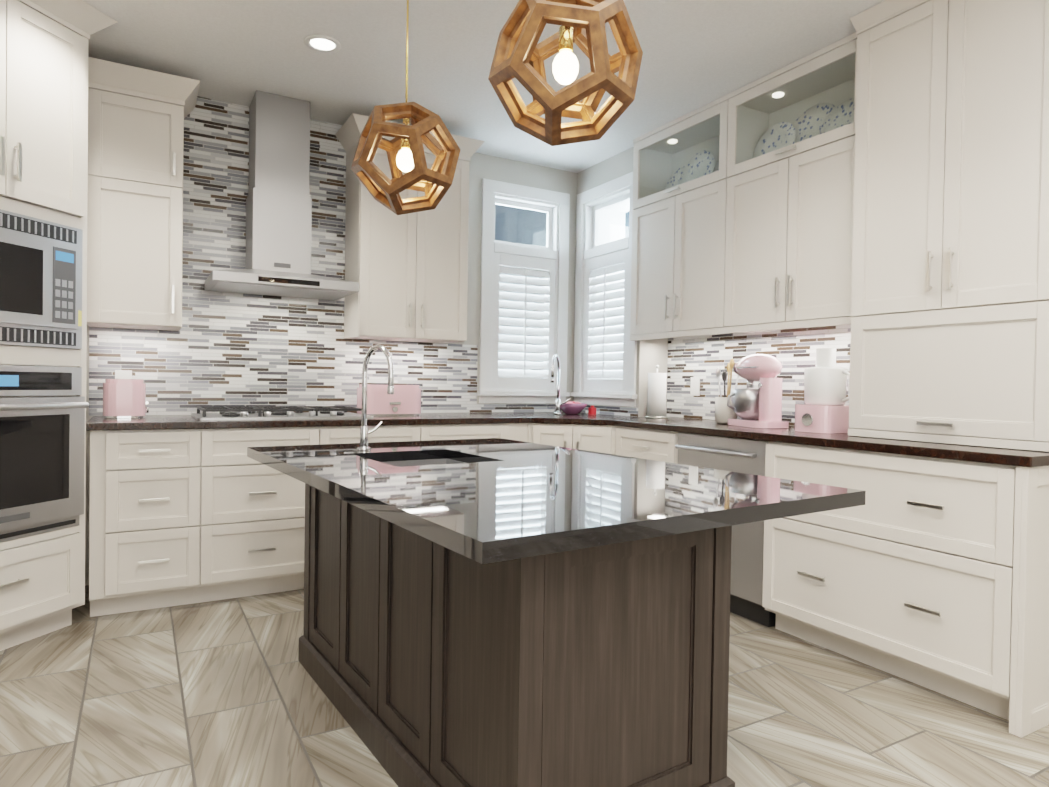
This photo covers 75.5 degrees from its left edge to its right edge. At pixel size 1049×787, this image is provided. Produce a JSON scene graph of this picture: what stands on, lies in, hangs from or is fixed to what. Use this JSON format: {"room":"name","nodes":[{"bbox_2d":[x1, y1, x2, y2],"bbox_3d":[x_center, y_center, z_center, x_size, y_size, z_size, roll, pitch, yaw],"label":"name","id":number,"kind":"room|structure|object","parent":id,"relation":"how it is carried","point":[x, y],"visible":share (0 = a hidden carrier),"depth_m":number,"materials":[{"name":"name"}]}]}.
{"room":"kitchen","nodes":[
{"label":"kitchen","id":0,"kind":"room"},
{"bbox_2d":[85,152,576,585],"bbox_3d":[-1.451,-0.329,4.234,4.890,2.750,0.120,0,1,-30],"label":"wall","id":1,"kind":"structure","parent":0,"point":[482,166],"depth_m":4.81,"materials":[{"name":"grey paint"}]},
{"bbox_2d":[87,57,199,330],"bbox_3d":[-2.045,-0.994,3.568,0.575,1.280,0.403,0,1,-30],"label":"upper cabinet","id":2,"kind":"object","parent":1,"relation":"attached to","point":[136,116],"visible":0.98,"depth_m":3.46,"materials":[{"name":"white paint"}]},
{"bbox_2d":[205,90,358,299],"bbox_3d":[-1.388,-1.139,3.882,0.760,1.111,0.502,0,1,-30],"label":"range hood","id":3,"kind":"object","parent":1,"relation":"attached to","point":[278,226],"visible":1,"depth_m":3.85,"materials":[{"name":"silver metal"}]},
{"bbox_2d":[89,96,562,415],"bbox_3d":[-0.977,-0.784,4.419,3.132,1.827,0.006,0,1,-30],"label":"backsplash","id":4,"kind":"structure","parent":1,"relation":"attached to","point":[228,349],"depth_m":4.03,"materials":[{"name":"tile"}]},
{"bbox_2d":[115,370,131,378],"bbox_3d":[-2.206,-0.068,3.728,0.080,0.120,0.006,0,1,-30],"label":"electrical outlet plate","id":5,"kind":"object","parent":4,"relation":"attached to","point":[123,374],"visible":0.54,"depth_m":3.73,"materials":[{"name":"white plastic"}]},
{"bbox_2d":[335,113,484,342],"bbox_3d":[-0.733,-0.984,4.316,0.855,1.280,0.403,0,1,-30],"label":"upper cabinet","id":6,"kind":"object","parent":1,"relation":"attached to","point":[408,272],"visible":0.75,"depth_m":4.20,"materials":[{"name":"white paint"}]},
{"bbox_2d":[477,178,569,402],"bbox_3d":[-0.013,-0.723,5.018,0.760,1.590,0.165,0,1,-30],"label":"window","id":7,"kind":"structure","parent":1,"relation":"in","point":[551,260],"depth_m":4.99,"materials":[{"name":"white wood"}]},
{"bbox_2d":[83,0,884,172],"bbox_3d":[0.433,-1.669,1.754,5.690,0.060,6.240,0,1,-30],"label":"ceiling","id":8,"kind":"structure","parent":0,"point":[698,54],"depth_m":3.33,"materials":[{"name":"white paint"}]},
{"bbox_2d":[304,34,340,52],"bbox_3d":[-0.970,-1.678,3.256,0.170,0.008,0.170,0,1,-30],"label":"recessed light","id":9,"kind":"object","parent":8,"relation":"in","point":[321,43],"visible":1,"depth_m":3.25,"materials":[{"name":"white"}]},
{"bbox_2d":[351,0,460,214],"bbox_3d":[-0.422,-1.153,2.429,0.370,1.015,0.386,0,1,-30],"label":"pendant light","id":10,"kind":"object","parent":8,"relation":"hanging from","point":[434,183],"visible":1,"depth_m":2.39,"materials":[{"name":"brown wood"}]},
{"bbox_2d":[488,0,642,145],"bbox_3d":[0.109,-1.140,1.720,0.370,1.005,0.386,0,1,-30],"label":"pendant light","id":11,"kind":"object","parent":8,"relation":"hanging from","point":[521,55],"visible":1,"depth_m":1.69,"materials":[{"name":"brown wood"}]},
{"bbox_2d":[0,585,1048,786],"bbox_3d":[0.389,1.140,1.794,5.690,0.060,6.240,0,1,-30],"label":"floor","id":12,"kind":"structure","parent":0,"point":[224,693],"depth_m":2.29,"materials":[{"name":"tile"}]},
{"bbox_2d":[0,0,116,650],"bbox_3d":[-2.322,-0.320,2.751,0.718,2.747,0.918,1,1,15],"label":"tall cabinet","id":13,"kind":"object","parent":12,"relation":"on","point":[44,404],"visible":1,"depth_m":2.83,"materials":[{"name":"white paint"}]},
{"bbox_2d":[89,429,204,616],"bbox_3d":[-1.958,0.607,3.505,0.460,0.884,0.678,0,1,-30],"label":"base cabinet","id":14,"kind":"object","parent":12,"relation":"on","point":[177,517],"depth_m":3.22,"materials":[{"name":"white paint"}]},
{"bbox_2d":[205,427,324,601],"bbox_3d":[-1.510,0.610,3.760,0.570,0.884,0.678,0,1,-30],"label":"base cabinet","id":15,"kind":"object","parent":12,"relation":"on","point":[255,511],"depth_m":3.45,"materials":[{"name":"white paint"}]},
{"bbox_2d":[325,425,424,443],"bbox_3d":[-1.015,0.614,4.042,0.570,0.884,0.678,0,1,-30],"label":"base cabinet","id":16,"kind":"object","parent":12,"relation":"on","point":[391,433],"depth_m":3.76,"materials":[{"name":"white paint"}]},
{"bbox_2d":[425,423,527,441],"bbox_3d":[-0.455,0.618,4.362,0.720,0.884,0.678,0,1,-30],"label":"base cabinet","id":17,"kind":"object","parent":12,"relation":"on","point":[511,431],"depth_m":4.07,"materials":[{"name":"white paint"}]},
{"bbox_2d":[86,412,1048,467],"bbox_3d":[-0.066,0.182,3.088,3.368,0.035,3.258,0,1,-30],"label":"countertop","id":18,"kind":"structure","parent":17,"relation":"on","point":[1005,456],"depth_m":3.35,"materials":[{"name":"black stone"}]},
{"bbox_2d":[103,379,148,417],"bbox_3d":[-2.079,0.025,3.538,0.204,0.201,0.200,0,1,-30],"label":"toaster","id":19,"kind":"object","parent":18,"relation":"on","point":[124,398],"visible":1,"depth_m":3.45,"materials":[{"name":"pink metal"}]},
{"bbox_2d":[191,406,372,419],"bbox_3d":[-1.368,0.106,3.830,0.900,0.052,0.520,0,1,-30],"label":"gas cooktop","id":20,"kind":"object","parent":18,"relation":"in","point":[278,413],"visible":1,"depth_m":3.72,"materials":[{"name":"silver metal"}]},
{"bbox_2d":[357,384,420,415],"bbox_3d":[-0.839,0.040,4.215,0.380,0.191,0.214,0,1,-30],"label":"toaster","id":21,"kind":"object","parent":18,"relation":"on","point":[403,400],"visible":0.77,"depth_m":4.13,"materials":[{"name":"pink metal"}]},
{"bbox_2d":[550,354,570,414],"bbox_3d":[0.230,-0.062,4.622,0.212,0.416,0.175,0,1,-30],"label":"faucet","id":22,"kind":"object","parent":18,"relation":"on","point":[558,400],"visible":1,"depth_m":4.68,"materials":[{"name":"silver metal"}]},
{"bbox_2d":[561,401,587,413],"bbox_3d":[0.335,0.100,4.801,0.230,0.090,0.230,0,1,-30],"label":"fruit bowl","id":23,"kind":"object","parent":18,"relation":"on","point":[573,407],"visible":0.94,"depth_m":4.73,"materials":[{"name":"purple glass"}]},
{"bbox_2d":[588,405,595,414],"bbox_3d":[0.476,0.116,4.755,0.040,0.064,0.040,0,1,-30],"label":"canister","id":24,"kind":"object","parent":18,"relation":"on","point":[592,410],"visible":0.97,"depth_m":4.74,"materials":[{"name":"red plastic"}]},
{"bbox_2d":[645,365,667,417],"bbox_3d":[0.864,-0.014,4.420,0.150,0.346,0.150,0,1,-30],"label":"paper towel holder","id":25,"kind":"object","parent":18,"relation":"on","point":[656,402],"visible":0.98,"depth_m":4.37,"materials":[{"name":"white paper"}]},
{"bbox_2d":[715,359,738,423],"bbox_3d":[1.154,-0.013,3.860,0.144,0.369,0.124,0,1,-30],"label":"utensil crock","id":26,"kind":"object","parent":18,"relation":"on","point":[724,412],"visible":0.75,"depth_m":3.82,"materials":[{"name":"white ceramic"}]},
{"bbox_2d":[727,354,788,427],"bbox_3d":[1.230,-0.019,3.631,0.249,0.390,0.352,1,1,-18],"label":"stand mixer","id":27,"kind":"object","parent":18,"relation":"on","point":[761,407],"visible":1,"depth_m":3.54,"materials":[{"name":"pink metal"}]},
{"bbox_2d":[795,348,849,433],"bbox_3d":[1.458,-0.015,3.248,0.248,0.401,0.244,0,1,-30],"label":"food processor","id":28,"kind":"object","parent":18,"relation":"on","point":[824,408],"visible":0.94,"depth_m":3.19,"materials":[{"name":"pink plastic"}]},
{"bbox_2d":[848,0,1048,451],"bbox_3d":[1.815,-0.716,2.726,0.470,1.825,0.832,0,1,-30],"label":"pantry cabinet","id":29,"kind":"object","parent":18,"relation":"on","point":[949,344],"visible":1,"depth_m":2.63,"materials":[{"name":"white paint"}]},
{"bbox_2d":[298,456,734,786],"bbox_3d":[-0.173,0.695,2.248,0.690,0.799,1.600,0,1,-34],"label":"kitchen island","id":30,"kind":"object","parent":12,"relation":"on","point":[493,612],"depth_m":1.67,"materials":[{"name":"brown wood"}]},
{"bbox_2d":[247,438,865,567],"bbox_3d":[-0.107,0.273,2.414,1.260,0.040,2.000,0,1,-34],"label":"island countertop","id":31,"kind":"structure","parent":30,"relation":"on","point":[506,500],"depth_m":1.82,"materials":[{"name":"black stone"}]},
{"bbox_2d":[528,423,617,454],"bbox_3d":[0.399,0.628,4.631,1.026,0.884,1.056,0,1,-30],"label":"base cabinet","id":32,"kind":"object","parent":12,"relation":"on","point":[598,438],"visible":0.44,"depth_m":4.16,"materials":[{"name":"white paint"}]},
{"bbox_2d":[616,426,679,463],"bbox_3d":[0.954,0.645,4.038,0.648,0.884,0.520,0,1,-30],"label":"base cabinet","id":33,"kind":"object","parent":12,"relation":"on","point":[657,445],"depth_m":3.84,"materials":[{"name":"white paint"}]},
{"bbox_2d":[675,432,775,626],"bbox_3d":[1.070,0.657,3.457,0.346,0.880,0.598,0,1,-30],"label":"dishwasher","id":34,"kind":"object","parent":12,"relation":"on","point":[741,455],"visible":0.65,"depth_m":3.27,"materials":[{"name":"grey"}]},
{"bbox_2d":[762,441,1048,737],"bbox_3d":[1.646,0.673,2.825,0.648,0.884,1.063,0,1,-30],"label":"base cabinet","id":35,"kind":"object","parent":12,"relation":"on","point":[930,573],"depth_m":2.49,"materials":[{"name":"white paint"}]},
{"bbox_2d":[573,147,789,425],"bbox_3d":[1.391,-0.278,3.811,0.370,2.750,3.430,0,1,-30],"label":"wall","id":36,"kind":"structure","parent":0,"point":[652,354],"depth_m":4.63,"materials":[{"name":"grey paint"}]},
{"bbox_2d":[570,172,636,406],"bbox_3d":[0.722,-0.710,4.945,0.415,1.590,0.760,0,1,-30],"label":"window","id":37,"kind":"structure","parent":36,"relation":"in","point":[605,358],"depth_m":4.94,"materials":[{"name":"white wood"}]},
{"bbox_2d":[630,160,745,339],"bbox_3d":[1.069,-0.815,4.170,0.338,0.883,0.886,0,1,-30],"label":"upper cabinet","id":38,"kind":"object","parent":36,"relation":"attached to","point":[682,264],"depth_m":4.04,"materials":[{"name":"white paint"}]},
{"bbox_2d":[665,166,684,188],"bbox_3d":[1.002,-1.353,4.410,0.067,0.253,0.260,0,1,-30],"label":"plate","id":39,"kind":"object","parent":38,"relation":"in","point":[673,184],"depth_m":4.47,"materials":[{"name":"white ceramic"}]},
{"bbox_2d":[679,150,714,183],"bbox_3d":[1.071,-1.369,4.219,0.076,0.292,0.300,0,1,-30],"label":"plate","id":40,"kind":"object","parent":38,"relation":"in","point":[698,162],"depth_m":4.23,"materials":[{"name":"white ceramic"}]},
{"bbox_2d":[713,161,718,171],"bbox_3d":[1.210,-1.335,4.046,0.062,0.234,0.240,0,1,-30],"label":"plate","id":41,"kind":"object","parent":38,"relation":"in","point":[716,166],"depth_m":4.13,"materials":[{"name":"white ceramic"}]},
{"bbox_2d":[581,325,850,425],"bbox_3d":[1.089,-0.103,4.209,0.256,0.537,2.430,0,1,-30],"label":"backsplash","id":42,"kind":"structure","parent":36,"relation":"attached to","point":[705,357],"depth_m":4.13,"materials":[{"name":"tile"}]},
{"bbox_2d":[690,377,699,395],"bbox_3d":[1.109,-0.046,4.410,0.008,0.120,0.080,0,1,-30],"label":"electrical outlet plate","id":43,"kind":"object","parent":42,"relation":"attached to","point":[695,387],"visible":1,"depth_m":4.40,"materials":[{"name":"white plastic"}]},
{"bbox_2d":[730,116,855,331],"bbox_3d":[1.447,-0.800,3.506,0.338,0.883,0.886,0,1,-30],"label":"upper cabinet","id":44,"kind":"object","parent":36,"relation":"attached to","point":[742,240],"depth_m":3.35,"materials":[{"name":"white paint"}]},
{"bbox_2d":[753,122,795,157],"bbox_3d":[1.363,-1.348,3.707,0.072,0.273,0.280,0,1,-30],"label":"plate","id":45,"kind":"object","parent":44,"relation":"in","point":[775,140],"depth_m":3.72,"materials":[{"name":"white ceramic"}]},
{"bbox_2d":[793,103,834,142],"bbox_3d":[1.497,-1.363,3.541,0.081,0.312,0.320,0,1,-30],"label":"plate","id":46,"kind":"object","parent":44,"relation":"in","point":[799,129],"depth_m":3.56,"materials":[{"name":"white ceramic"}]},
{"bbox_2d":[820,98,854,133],"bbox_3d":[1.570,-1.329,3.342,0.067,0.253,0.260,0,1,-30],"label":"plate","id":47,"kind":"object","parent":44,"relation":"in","point":[831,121],"depth_m":3.38,"materials":[{"name":"white ceramic"}]},
{"label":"outside","id":48,"kind":"structure","parent":0,"visible":0},
{"bbox_2d":[495,204,546,377],"bbox_3d":[-3.841,-2.833,10.630,10.600,7.500,4.100,0,1,-30],"label":"house","id":49,"kind":"structure","parent":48,"point":[512,221],"depth_m":10.78,"materials":[{"name":"white"}]}
]}

